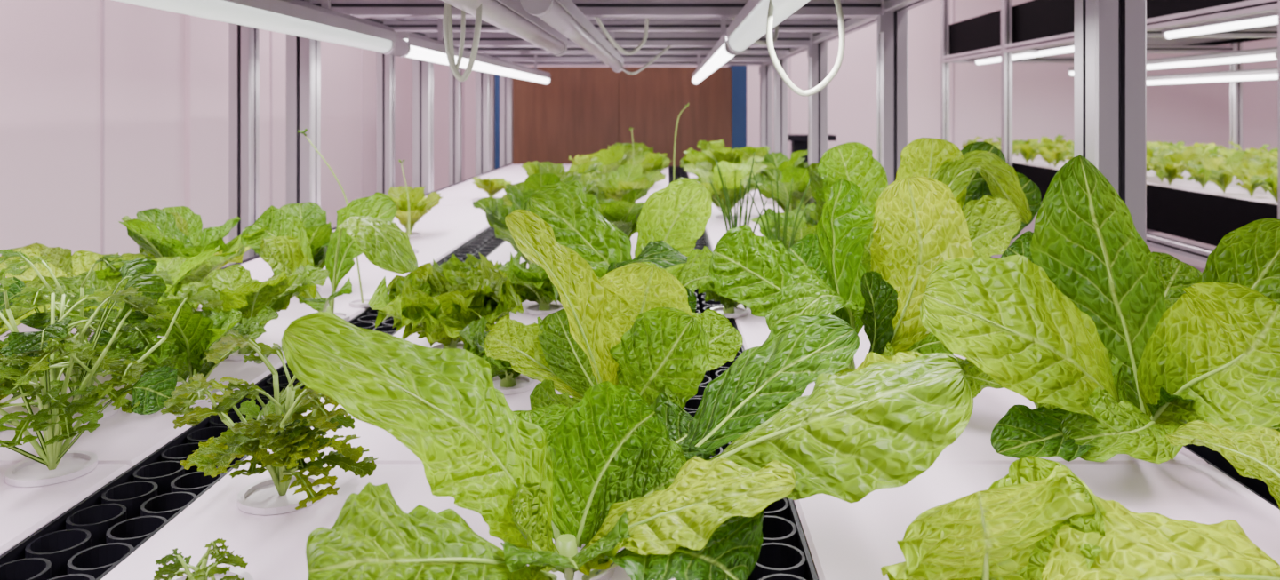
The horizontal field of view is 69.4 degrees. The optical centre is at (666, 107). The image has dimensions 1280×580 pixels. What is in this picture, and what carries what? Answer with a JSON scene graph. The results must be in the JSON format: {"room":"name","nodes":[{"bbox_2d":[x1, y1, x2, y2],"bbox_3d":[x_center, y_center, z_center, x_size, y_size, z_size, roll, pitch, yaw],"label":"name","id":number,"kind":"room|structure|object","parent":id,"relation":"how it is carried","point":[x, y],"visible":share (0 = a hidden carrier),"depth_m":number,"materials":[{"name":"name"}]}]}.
{"room":"indoor hydroponic farm","nodes":[
{"label":"indoor hydroponic farm","id":0,"kind":"room"},
{"bbox_2d":[0,0,412,341],"bbox_3d":[-1.790,-0.150,2.870,0.120,2.700,8.740,0,0,0],"label":"wall","id":1,"kind":"structure","parent":0,"point":[111,110],"depth_m":3.04,"materials":[{"name":"white paint"}]},
{"bbox_2d":[433,0,1230,268],"bbox_3d":[1.225,-0.150,6.846,5.950,2.700,0.108,0,0,0],"label":"wall","id":2,"kind":"structure","parent":0,"point":[1043,93],"depth_m":6.80,"materials":[{"name":"white paint"}]},
{"bbox_2d":[1242,38,1277,151],"bbox_3d":[4.250,-0.150,2.650,0.100,2.700,8.300,0,0,0],"label":"wall","id":3,"kind":"structure","parent":0,"point":[1260,97],"depth_m":6.54,"materials":[{"name":"white paint"}]},
{"bbox_3d":[1.225,1.250,2.650,5.950,0.100,8.300,0,0,0],"label":"floor","id":4,"kind":"structure","parent":0,"visible":0},
{"bbox_2d":[228,23,494,265],"bbox_3d":[-0.960,0.150,3.462,0.050,2.100,3.125,0,0,0],"label":"support frame","id":5,"kind":"object","parent":4,"relation":"on","point":[244,41],"visible":0.36,"depth_m":2.09,"materials":[{"name":"metal"}]},
{"bbox_2d":[494,65,746,169],"bbox_3d":[-0.275,0.470,5.745,1.510,1.460,0.450,0,0,0],"label":"wall","id":6,"kind":"structure","parent":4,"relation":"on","point":[585,111],"depth_m":5.53,"materials":[{"name":"brown wood"}]},
{"bbox_2d":[220,0,1146,269],"bbox_3d":[-0.161,0.150,2.315,1.436,2.100,5.230,0,0,0],"label":"shelving rack","id":7,"kind":"object","parent":4,"relation":"on","point":[1110,36],"visible":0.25,"depth_m":2.13,"materials":[{"name":"metal"}]},
{"bbox_2d":[0,464,131,555],"bbox_3d":[-0.632,0.312,0.240,0.362,0.025,1.078,0,0,0],"label":"board","id":8,"kind":"object","parent":7,"relation":"on","point":[24,511],"visible":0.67,"depth_m":0.70,"materials":[{"name":"white plastic"}]},
{"bbox_2d":[0,248,223,487],"bbox_3d":[-0.501,0.208,0.765,0.203,0.182,0.184,0,0,-7],"label":"plant","id":9,"kind":"object","parent":8,"relation":"on","point":[141,293],"visible":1,"depth_m":0.75,"materials":[{"name":"green plant"}]},
{"bbox_2d":[0,261,432,467],"bbox_3d":[-0.632,0.312,1.290,0.362,0.025,1.018,0,0,0],"label":"board","id":10,"kind":"object","parent":7,"relation":"on","point":[122,438],"visible":0.24,"depth_m":0.93,"materials":[{"name":"white plastic"}]},
{"bbox_2d":[0,275,57,335],"bbox_3d":[-0.738,0.246,0.976,0.169,0.108,0.206,0,0,-43],"label":"plant","id":11,"kind":"object","parent":10,"relation":"on","point":[36,282],"visible":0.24,"depth_m":1.02,"materials":[{"name":"green plant"}]},
{"bbox_2d":[0,344,63,432],"bbox_3d":[-0.645,0.256,0.848,0.144,0.086,0.166,0,0,0],"label":"plant","id":12,"kind":"object","parent":10,"relation":"on","point":[3,396],"visible":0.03,"depth_m":0.86,"materials":[{"name":"green plant"}]},
{"bbox_2d":[0,242,145,339],"bbox_3d":[-0.762,0.242,1.191,0.205,0.116,0.168,0,0,-13],"label":"plant","id":13,"kind":"object","parent":10,"relation":"on","point":[62,263],"visible":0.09,"depth_m":1.24,"materials":[{"name":"green plant"}]},
{"bbox_2d":[0,254,175,424],"bbox_3d":[-0.567,0.220,0.895,0.161,0.160,0.170,0,0,-29],"label":"plant","id":14,"kind":"object","parent":10,"relation":"on","point":[19,298],"visible":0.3,"depth_m":0.89,"materials":[{"name":"green plant"}]},
{"bbox_2d":[47,245,220,360],"bbox_3d":[-0.617,0.230,1.063,0.191,0.138,0.220,0,0,-20],"label":"plant","id":15,"kind":"object","parent":10,"relation":"on","point":[176,268],"visible":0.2,"depth_m":1.10,"materials":[{"name":"green plant"}]},
{"bbox_2d":[118,206,269,311],"bbox_3d":[-0.682,0.225,1.346,0.195,0.150,0.192,0,0,-29],"label":"plant","id":16,"kind":"object","parent":10,"relation":"on","point":[177,231],"visible":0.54,"depth_m":1.34,"materials":[{"name":"green plant"}]},
{"bbox_2d":[111,298,279,403],"bbox_3d":[-0.492,0.244,0.953,0.145,0.111,0.160,0,0,35],"label":"plant","id":17,"kind":"object","parent":10,"relation":"on","point":[196,332],"visible":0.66,"depth_m":0.95,"materials":[{"name":"green plant"}]},
{"bbox_2d":[163,264,329,360],"bbox_3d":[-0.512,0.245,1.115,0.170,0.109,0.153,0,0,14],"label":"plant","id":18,"kind":"object","parent":10,"relation":"on","point":[237,290],"visible":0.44,"depth_m":1.11,"materials":[{"name":"green plant"}]},
{"bbox_2d":[280,201,334,292],"bbox_3d":[-0.581,0.231,1.510,0.161,0.138,0.154,0,0,0],"label":"plant","id":19,"kind":"object","parent":10,"relation":"on","point":[319,233],"visible":0.25,"depth_m":1.53,"materials":[{"name":"green plant"}]},
{"bbox_2d":[240,192,418,320],"bbox_3d":[-0.453,0.210,1.235,0.344,0.179,0.178,0,0,17],"label":"plant","id":20,"kind":"object","parent":10,"relation":"on","point":[365,226],"visible":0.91,"depth_m":1.25,"materials":[{"name":"green plant"}]},
{"bbox_2d":[297,128,370,307],"bbox_3d":[-0.499,0.166,1.400,0.118,0.267,0.040,0,0,0],"label":"flower stalk","id":21,"kind":"object","parent":10,"relation":"on","point":[363,302],"visible":0.88,"depth_m":1.40,"materials":[{"name":"green plant"}]},
{"bbox_2d":[0,226,505,579],"bbox_3d":[-0.406,0.342,2.280,0.087,0.077,5.160,0,0,0],"label":"tray","id":22,"kind":"object","parent":7,"relation":"on","point":[93,537],"visible":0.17,"depth_m":0.71,"materials":[{"name":"plastic"}]},
{"bbox_2d":[113,0,396,54],"bbox_3d":[-0.585,-0.193,0.790,0.042,0.165,2.280,0,0,0],"label":"lamp","id":23,"kind":"object","parent":7,"relation":"hanging from","point":[298,18],"visible":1,"depth_m":1.41,"materials":[{"name":"white plastic"}]},
{"bbox_2d":[251,205,489,262],"bbox_3d":[-0.632,0.312,2.310,0.362,0.025,1.018,0,0,0],"label":"board","id":24,"kind":"object","parent":7,"relation":"on","point":[444,228],"visible":0.23,"depth_m":2.26,"materials":[{"name":"white plastic"}]},
{"bbox_2d":[398,160,418,253],"bbox_3d":[-0.531,0.203,1.900,0.042,0.192,0.040,0,0,0],"label":"flower stalk","id":25,"kind":"object","parent":24,"relation":"on","point":[416,251],"visible":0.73,"depth_m":1.90,"materials":[{"name":"green plant"}]},
{"bbox_2d":[387,185,443,237],"bbox_3d":[-0.590,0.241,2.155,0.119,0.117,0.159,0,0,27],"label":"plant","id":26,"kind":"object","parent":24,"relation":"on","point":[420,204],"visible":0.89,"depth_m":2.13,"materials":[{"name":"green plant"}]},
{"bbox_2d":[100,464,675,579],"bbox_3d":[-0.177,0.312,0.240,0.369,0.025,1.078,0,0,0],"label":"board","id":27,"kind":"object","parent":7,"relation":"on","point":[273,547],"visible":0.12,"depth_m":0.66,"materials":[{"name":"white plastic"}]},
{"bbox_2d":[152,538,253,579],"bbox_3d":[-0.285,0.280,0.560,0.064,0.039,0.064,0,0,0],"label":"plant","id":28,"kind":"object","parent":27,"relation":"on","point":[212,572],"visible":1,"depth_m":0.56,"materials":[{"name":"green plant"}]},
{"bbox_2d":[160,328,377,515],"bbox_3d":[-0.302,0.237,0.714,0.152,0.124,0.147,0,0,-23],"label":"plant","id":29,"kind":"object","parent":27,"relation":"on","point":[290,436],"visible":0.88,"depth_m":0.69,"materials":[{"name":"green plant"}]},
{"bbox_2d":[281,312,973,579],"bbox_3d":[-0.013,0.209,0.569,0.416,0.180,0.241,0,0,-15],"label":"plant","id":30,"kind":"object","parent":27,"relation":"on","point":[564,489],"visible":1,"depth_m":0.56,"materials":[{"name":"green plant"}]},
{"bbox_2d":[244,261,571,464],"bbox_3d":[-0.177,0.312,1.290,0.369,0.025,1.018,0,0,0],"label":"board","id":31,"kind":"object","parent":7,"relation":"on","point":[383,446],"visible":0.04,"depth_m":0.85,"materials":[{"name":"white plastic"}]},
{"bbox_2d":[368,253,523,350],"bbox_3d":[-0.266,0.242,1.128,0.177,0.116,0.170,0,0,0],"label":"plant","id":32,"kind":"object","parent":31,"relation":"on","point":[433,306],"visible":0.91,"depth_m":1.10,"materials":[{"name":"green plant"}]},
{"bbox_2d":[432,254,503,276],"bbox_3d":[-0.302,0.261,1.397,0.139,0.077,0.145,0,0,-39],"label":"plant","id":33,"kind":"object","parent":31,"relation":"on","point":[453,264],"visible":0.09,"depth_m":1.43,"materials":[{"name":"green plant"}]},
{"bbox_2d":[458,316,542,394],"bbox_3d":[-0.169,0.264,0.990,0.107,0.071,0.110,0,0,0],"label":"plant","id":34,"kind":"object","parent":31,"relation":"on","point":[505,379],"visible":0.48,"depth_m":0.98,"materials":[{"name":"green plant"}]},
{"bbox_2d":[496,251,563,314],"bbox_3d":[-0.183,0.252,1.359,0.156,0.095,0.159,0,0,0],"label":"plant","id":35,"kind":"object","parent":31,"relation":"on","point":[532,284],"visible":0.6,"depth_m":1.33,"materials":[{"name":"green plant"}]},
{"bbox_2d":[472,180,596,264],"bbox_3d":[-0.215,0.213,1.571,0.190,0.173,0.250,0,0,-24],"label":"plant","id":36,"kind":"object","parent":31,"relation":"on","point":[496,213],"visible":0.16,"depth_m":1.61,"materials":[{"name":"green plant"}]},
{"bbox_2d":[484,209,743,409],"bbox_3d":[-0.046,0.192,0.840,0.240,0.215,0.208,0,0,0],"label":"plant","id":37,"kind":"object","parent":31,"relation":"on","point":[636,326],"visible":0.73,"depth_m":0.80,"materials":[{"name":"green plant"}]},
{"bbox_2d":[526,178,712,294],"bbox_3d":[-0.049,0.192,1.079,0.193,0.215,0.204,0,0,19],"label":"plant","id":38,"kind":"object","parent":31,"relation":"on","point":[670,222],"visible":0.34,"depth_m":1.08,"materials":[{"name":"green plant"}]},
{"bbox_2d":[391,17,448,64],"bbox_3d":[-0.585,-0.165,2.142,0.042,0.118,0.494,0,0,0],"label":"lamp","id":39,"kind":"object","parent":7,"relation":"hanging from","point":[414,46],"depth_m":2.15,"materials":[{"name":"white plastic"}]},
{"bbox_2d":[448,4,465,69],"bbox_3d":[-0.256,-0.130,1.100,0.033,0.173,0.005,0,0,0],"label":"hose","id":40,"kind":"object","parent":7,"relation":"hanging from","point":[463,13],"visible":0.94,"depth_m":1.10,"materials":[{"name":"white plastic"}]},
{"bbox_2d":[453,45,471,68],"bbox_3d":[-0.585,-0.136,2.555,0.042,0.054,0.211,0,0,0],"label":"lamp","id":41,"kind":"object","parent":7,"relation":"hanging from","point":[467,52],"depth_m":2.59,"materials":[{"name":"white plastic"}]},
{"bbox_2d":[443,1,482,81],"bbox_3d":[-0.242,-0.123,1.095,0.047,0.186,0.019,0,0,0],"label":"hose","id":42,"kind":"object","parent":7,"relation":"hanging from","point":[478,16],"visible":0.98,"depth_m":1.09,"materials":[{"name":"white plastic"}]},
{"bbox_2d":[424,179,525,205],"bbox_3d":[-0.632,0.312,3.330,0.362,0.025,1.018,0,0,0],"label":"board","id":43,"kind":"object","parent":7,"relation":"on","point":[466,193],"visible":0.36,"depth_m":3.18,"materials":[{"name":"white plastic"}]},
{"bbox_2d":[472,176,511,198],"bbox_3d":[-0.569,0.262,3.001,0.134,0.074,0.113,0,0,0],"label":"plant","id":44,"kind":"object","parent":43,"relation":"on","point":[492,187],"visible":0.96,"depth_m":2.98,"materials":[{"name":"green plant"}]},
{"bbox_2d":[441,0,567,55],"bbox_3d":[-0.235,-0.193,1.100,0.042,0.165,1.800,0,0,0],"label":"lamp","id":45,"kind":"object","parent":7,"relation":"attached to","point":[509,16],"visible":0.97,"depth_m":1.37,"materials":[{"name":"white plastic"}]},
{"bbox_2d":[472,52,551,84],"bbox_3d":[-0.585,-0.169,3.596,0.042,0.124,1.798,0,0,0],"label":"lamp","id":46,"kind":"object","parent":7,"relation":"hanging from","point":[483,62],"depth_m":3.34,"materials":[{"name":"white plastic"}]},
{"bbox_2d":[472,164,570,179],"bbox_3d":[-0.632,0.312,4.350,0.362,0.025,1.018,0,0,0],"label":"board","id":47,"kind":"object","parent":7,"relation":"on","point":[513,172],"visible":0.36,"depth_m":4.16,"materials":[{"name":"white plastic"}]},
{"bbox_2d":[487,232,638,261],"bbox_3d":[-0.177,0.312,2.310,0.369,0.025,1.018,0,0,0],"label":"board","id":48,"kind":"object","parent":7,"relation":"on","point":[502,253],"visible":0.02,"depth_m":1.90,"materials":[{"name":"white plastic"}]},
{"bbox_2d":[478,170,581,206],"bbox_3d":[-0.273,0.217,1.955,0.216,0.165,0.234,0,0,-33],"label":"plant","id":49,"kind":"object","parent":48,"relation":"on","point":[533,181],"visible":0.12,"depth_m":1.91,"materials":[{"name":"green plant"}]},
{"bbox_2d":[520,156,602,183],"bbox_3d":[-0.268,0.218,2.562,0.232,0.164,0.229,0,0,40],"label":"plant","id":50,"kind":"object","parent":48,"relation":"on","point":[536,167],"visible":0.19,"depth_m":2.58,"materials":[{"name":"green plant"}]},
{"bbox_2d":[577,163,665,201],"bbox_3d":[-0.122,0.223,2.380,0.256,0.154,0.205,0,0,35],"label":"plant","id":51,"kind":"object","parent":48,"relation":"on","point":[614,185],"visible":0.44,"depth_m":2.38,"materials":[{"name":"green plant"}]},
{"bbox_2d":[597,188,647,239],"bbox_3d":[-0.106,0.226,1.806,0.225,0.146,0.183,0,0,44],"label":"plant","id":52,"kind":"object","parent":48,"relation":"on","point":[624,214],"visible":0.21,"depth_m":1.74,"materials":[{"name":"green plant"}]},
{"bbox_2d":[520,0,623,71],"bbox_3d":[-0.170,-0.198,2.200,0.042,0.155,2.000,0,0,0],"label":"lamp","id":53,"kind":"object","parent":7,"relation":"attached to","point":[564,16],"visible":0.97,"depth_m":1.58,"materials":[{"name":"white plastic"}]},
{"bbox_2d":[594,17,648,55],"bbox_3d":[-0.131,-0.183,2.287,0.057,0.096,0.284,0,0,26],"label":"hose","id":54,"kind":"object","parent":7,"relation":"hanging from","point":[598,20],"visible":0.98,"depth_m":2.38,"materials":[{"name":"white plastic"}]},
{"bbox_2d":[620,45,671,74],"bbox_3d":[-0.060,-0.164,3.102,0.199,0.118,0.193,0,0,-10],"label":"hose","id":55,"kind":"object","parent":7,"relation":"hanging from","point":[668,46],"visible":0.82,"depth_m":3.11,"materials":[{"name":"white plastic"}]},
{"bbox_2d":[635,179,668,203],"bbox_3d":[-0.177,0.312,3.330,0.369,0.025,1.018,0,0,0],"label":"board","id":56,"kind":"object","parent":7,"relation":"on","point":[658,186],"visible":0.09,"depth_m":3.39,"materials":[{"name":"white plastic"}]},
{"bbox_2d":[568,148,609,165],"bbox_3d":[-0.272,0.230,3.592,0.200,0.139,0.249,0,0,0],"label":"plant","id":57,"kind":"object","parent":56,"relation":"on","point":[582,159],"visible":0.13,"depth_m":3.54,"materials":[{"name":"green plant"}]},
{"bbox_2d":[594,144,645,186],"bbox_3d":[-0.184,0.209,2.998,0.227,0.181,0.246,0,0,0],"label":"plant","id":58,"kind":"object","parent":56,"relation":"on","point":[612,159],"visible":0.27,"depth_m":2.95,"materials":[{"name":"green plant"}]},
{"bbox_2d":[629,127,633,164],"bbox_3d":[-0.090,0.177,2.500,0.040,0.246,0.040,0,0,0],"label":"flower stalk","id":59,"kind":"object","parent":56,"relation":"on","point":[631,129],"visible":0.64,"depth_m":2.50,"materials":[{"name":"green plant"}]},
{"bbox_2d":[635,152,671,187],"bbox_3d":[-0.078,0.233,3.459,0.210,0.133,0.216,0,0,31],"label":"plant","id":60,"kind":"object","parent":56,"relation":"on","point":[653,162],"visible":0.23,"depth_m":3.39,"materials":[{"name":"green plant"}]},
{"bbox_2d":[660,167,668,179],"bbox_3d":[-0.177,0.312,4.350,0.369,0.025,1.018,0,0,0],"label":"board","id":61,"kind":"object","parent":7,"relation":"on","point":[666,171],"visible":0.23,"depth_m":4.22,"materials":[{"name":"white plastic"}]},
{"bbox_2d":[608,142,653,154],"bbox_3d":[-0.163,0.231,4.193,0.202,0.136,0.219,0,0,0],"label":"plant","id":62,"kind":"object","parent":61,"relation":"on","point":[628,147],"visible":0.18,"depth_m":4.21,"materials":[{"name":"green plant"}]},
{"bbox_2d":[687,171,697,178],"bbox_3d":[0.279,0.312,4.350,0.361,0.025,1.018,0,0,0],"label":"board","id":63,"kind":"object","parent":7,"relation":"on","point":[691,175],"visible":0.02,"depth_m":4.05,"materials":[{"name":"white plastic"}]},
{"bbox_2d":[696,139,738,151],"bbox_3d":[0.222,0.224,4.181,0.212,0.151,0.195,0,0,0],"label":"plant","id":64,"kind":"object","parent":63,"relation":"on","point":[701,144],"visible":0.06,"depth_m":4.20,"materials":[{"name":"green plant"}]},
{"bbox_2d":[691,17,740,84],"bbox_3d":[0.143,-0.193,3.225,0.042,0.165,2.550,0,0,0],"label":"lamp","id":65,"kind":"object","parent":7,"relation":"hanging from","point":[720,53],"visible":0.77,"depth_m":2.42,"materials":[{"name":"white plastic"}]},
{"bbox_2d":[668,166,817,579],"bbox_3d":[0.052,0.342,2.280,0.089,0.077,5.160,0,0,0],"label":"tray","id":66,"kind":"object","parent":7,"relation":"on","point":[784,555],"visible":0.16,"depth_m":0.68,"materials":[{"name":"plastic"}]},
{"bbox_2d":[673,103,688,181],"bbox_3d":[0.029,0.145,2.400,0.058,0.309,0.040,0,0,0],"label":"flower stalk","id":67,"kind":"object","parent":66,"relation":"on","point":[688,103],"visible":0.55,"depth_m":2.40,"materials":[{"name":"green plant"}]},
{"bbox_2d":[712,190,776,205],"bbox_3d":[0.279,0.312,3.330,0.361,0.025,1.018,0,0,0],"label":"board","id":68,"kind":"object","parent":7,"relation":"on","point":[757,201],"visible":0.04,"depth_m":2.97,"materials":[{"name":"white plastic"}]},
{"bbox_2d":[680,147,713,173],"bbox_3d":[0.156,0.228,3.533,0.211,0.143,0.204,0,0,0],"label":"plant","id":69,"kind":"object","parent":68,"relation":"on","point":[692,156],"visible":0.16,"depth_m":3.49,"materials":[{"name":"green plant"}]},
{"bbox_2d":[696,144,764,173],"bbox_3d":[0.214,0.209,2.994,0.237,0.181,0.218,0,0,0],"label":"plant","id":70,"kind":"object","parent":68,"relation":"on","point":[719,154],"visible":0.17,"depth_m":2.98,"materials":[{"name":"green plant"}]},
{"bbox_2d":[734,145,774,173],"bbox_3d":[0.339,0.224,3.600,0.223,0.151,0.247,0,0,44],"label":"plant","id":71,"kind":"object","parent":68,"relation":"on","point":[748,152],"visible":0.1,"depth_m":3.50,"materials":[{"name":"green plant"}]},
{"bbox_2d":[754,150,809,203],"bbox_3d":[0.359,0.215,2.894,0.178,0.169,0.173,0,0,0],"label":"plant","id":72,"kind":"object","parent":68,"relation":"on","point":[779,161],"visible":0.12,"depth_m":2.90,"materials":[{"name":"green plant"}]},
{"bbox_2d":[705,205,783,251],"bbox_3d":[0.279,0.312,2.310,0.361,0.025,1.018,0,0,0],"label":"board","id":73,"kind":"object","parent":7,"relation":"on","point":[716,229],"visible":0.09,"depth_m":2.40,"materials":[{"name":"white plastic"}]},
{"bbox_2d":[677,160,767,219],"bbox_3d":[0.149,0.225,2.516,0.238,0.150,0.213,0,0,-20],"label":"plant","id":74,"kind":"object","parent":73,"relation":"on","point":[727,170],"visible":0.6,"depth_m":2.49,"materials":[{"name":"green plant"}]},
{"bbox_2d":[709,160,751,228],"bbox_3d":[0.134,0.205,1.908,0.056,0.188,0.076,0,0,-39],"label":"plant","id":75,"kind":"object","parent":73,"relation":"on","point":[735,212],"visible":0.3,"depth_m":1.91,"materials":[{"name":"green plant"}]},
{"bbox_2d":[745,166,815,212],"bbox_3d":[0.330,0.222,2.327,0.249,0.155,0.246,0,0,0],"label":"plant","id":76,"kind":"object","parent":73,"relation":"on","point":[800,176],"visible":0.46,"depth_m":2.29,"materials":[{"name":"green plant"}]},
{"bbox_2d":[788,162,825,227],"bbox_3d":[0.352,0.207,1.843,0.167,0.186,0.231,0,0,-41],"label":"plant","id":77,"kind":"object","parent":73,"relation":"on","point":[812,214],"visible":0.08,"depth_m":1.88,"materials":[{"name":"green plant"}]},
{"bbox_2d":[731,17,778,45],"bbox_3d":[0.213,-0.194,2.251,0.030,0.081,0.254,0,0,35],"label":"hose","id":78,"kind":"object","parent":7,"relation":"attached to","point":[776,31],"visible":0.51,"depth_m":2.31,"materials":[{"name":"white plastic"}]},
{"bbox_2d":[727,0,809,53],"bbox_3d":[0.143,-0.192,0.750,0.046,0.167,2.200,0,0,0],"label":"lamp","id":79,"kind":"object","parent":7,"relation":"hanging from","point":[748,26],"visible":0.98,"depth_m":1.35,"materials":[{"name":"white plastic"}]},
{"bbox_2d":[766,0,845,96],"bbox_3d":[0.165,-0.114,1.095,0.093,0.204,0.019,0,0,0],"label":"hose","id":80,"kind":"object","parent":7,"relation":"hanging from","point":[770,14],"visible":0.98,"depth_m":1.09,"materials":[{"name":"white plastic"}]},
{"bbox_2d":[734,304,1208,464],"bbox_3d":[0.279,0.312,1.290,0.361,0.025,1.018,0,0,0],"label":"board","id":81,"kind":"object","parent":7,"relation":"on","point":[973,446],"visible":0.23,"depth_m":0.86,"materials":[{"name":"white plastic"}]},
{"bbox_2d":[698,280,749,318],"bbox_3d":[0.100,0.260,1.336,0.121,0.079,0.118,0,0,0],"label":"plant","id":82,"kind":"object","parent":81,"relation":"on","point":[730,309],"visible":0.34,"depth_m":1.32,"materials":[{"name":"green plant"}]},
{"bbox_2d":[708,152,767,233],"bbox_3d":[0.116,0.186,1.519,0.092,0.226,0.059,0,0,0],"label":"plant","id":83,"kind":"object","parent":81,"relation":"on","point":[728,217],"visible":0.48,"depth_m":1.52,"materials":[{"name":"green plant"}]},
{"bbox_2d":[749,169,810,248],"bbox_3d":[0.181,0.200,1.460,0.102,0.199,0.056,0,0,0],"label":"plant","id":84,"kind":"object","parent":81,"relation":"on","point":[785,228],"visible":0.51,"depth_m":1.47,"materials":[{"name":"green plant"}]},
{"bbox_2d":[750,208,816,249],"bbox_3d":[0.249,0.241,1.643,0.194,0.117,0.175,0,0,0],"label":"plant","id":85,"kind":"object","parent":81,"relation":"on","point":[803,231],"visible":0.16,"depth_m":1.67,"materials":[{"name":"green plant"}]},
{"bbox_2d":[708,176,1004,398],"bbox_3d":[0.192,0.184,0.913,0.270,0.231,0.201,0,0,40],"label":"plant","id":86,"kind":"object","parent":81,"relation":"on","point":[920,225],"visible":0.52,"depth_m":0.92,"materials":[{"name":"green plant"}]},
{"bbox_2d":[817,137,1040,271],"bbox_3d":[0.358,0.170,1.207,0.295,0.258,0.205,0,0,0],"label":"plant","id":87,"kind":"object","parent":81,"relation":"on","point":[996,202],"visible":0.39,"depth_m":1.24,"materials":[{"name":"green plant"}]},
{"bbox_2d":[920,154,1279,463],"bbox_3d":[0.398,0.173,0.820,0.383,0.254,0.307,0,0,0],"label":"plant","id":88,"kind":"object","parent":81,"relation":"on","point":[1116,345],"visible":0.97,"depth_m":0.77,"materials":[{"name":"green plant"}]},
{"bbox_2d":[792,464,1279,579],"bbox_3d":[0.279,0.312,0.240,0.361,0.025,1.078,0,0,0],"label":"board","id":89,"kind":"object","parent":7,"relation":"on","point":[844,540],"visible":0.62,"depth_m":0.70,"materials":[{"name":"white plastic"}]},
{"bbox_2d":[880,456,1106,579],"bbox_3d":[0.180,0.250,0.525,0.127,0.099,0.086,0,0,0],"label":"plant","id":90,"kind":"object","parent":89,"relation":"on","point":[1008,530],"visible":0.98,"depth_m":0.52,"materials":[{"name":"green plant"}]},
{"bbox_2d":[1041,420,1279,579],"bbox_3d":[0.322,0.241,0.511,0.251,0.117,0.194,0,0,-34],"label":"plant","id":91,"kind":"object","parent":89,"relation":"on","point":[1135,546],"visible":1,"depth_m":0.51,"materials":[{"name":"green plant"}]},
{"bbox_2d":[814,201,1279,509],"bbox_3d":[0.477,0.342,2.280,0.035,0.077,5.160,0,0,0],"label":"tray","id":92,"kind":"object","parent":7,"relation":"on","point":[1216,460],"visible":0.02,"depth_m":0.80,"materials":[{"name":"plastic"}]},
{"bbox_2d":[787,134,836,162],"bbox_3d":[0.750,0.675,5.000,0.300,1.050,0.200,0,0,0],"label":"stand","id":93,"kind":"object","parent":4,"relation":"on","point":[798,142],"visible":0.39,"depth_m":4.95,"materials":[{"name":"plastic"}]},
{"bbox_2d":[939,0,1279,273],"bbox_3d":[2.286,0.150,3.850,1.572,2.100,4.500,0,0,0],"label":"shelving rack","id":94,"kind":"object","parent":4,"relation":"on","point":[1182,208],"visible":0.32,"depth_m":4.21,"materials":[{"name":"metal"}]},
{"bbox_2d":[974,54,1000,64],"bbox_3d":[2.000,-0.291,5.710,0.042,0.043,0.459,0,0,0],"label":"lamp","id":95,"kind":"object","parent":94,"relation":"attached to","point":[995,58],"depth_m":5.71,"materials":[{"name":"white plastic"}]},
{"bbox_2d":[1012,42,1074,59],"bbox_3d":[2.000,-0.291,4.887,0.042,0.042,0.795,0,0,0],"label":"lamp","id":96,"kind":"object","parent":94,"relation":"attached to","point":[1057,49],"depth_m":4.79,"materials":[{"name":"white plastic"}]},
{"bbox_2d":[961,134,1277,202],"bbox_3d":[2.409,0.236,3.919,1.189,0.130,4.278,0,0,0],"label":"plants","id":97,"kind":"object","parent":94,"relation":"on","point":[1259,168],"visible":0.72,"depth_m":3.81,"materials":[{"name":"green plant"}]},
{"bbox_2d":[1067,47,1277,76],"bbox_3d":[2.600,-0.228,4.925,0.042,0.056,2.050,0,0,0],"label":"lamp","id":98,"kind":"object","parent":94,"relation":"attached to","point":[1268,53],"visible":0.73,"depth_m":4.37,"materials":[{"name":"white plastic"}]},
{"bbox_2d":[1146,67,1277,85],"bbox_3d":[2.900,-0.158,4.925,0.042,0.056,2.050,0,0,0],"label":"lamp","id":99,"kind":"object","parent":94,"relation":"attached to","point":[1262,74],"visible":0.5,"depth_m":4.85,"materials":[{"name":"white plastic"}]},
{"bbox_2d":[1161,10,1277,39],"bbox_3d":[2.000,-0.298,2.700,0.042,0.056,2.000,0,0,0],"label":"lamp","id":100,"kind":"object","parent":94,"relation":"attached to","point":[1270,18],"visible":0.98,"depth_m":3.30,"materials":[{"name":"white plastic"}]}
]}

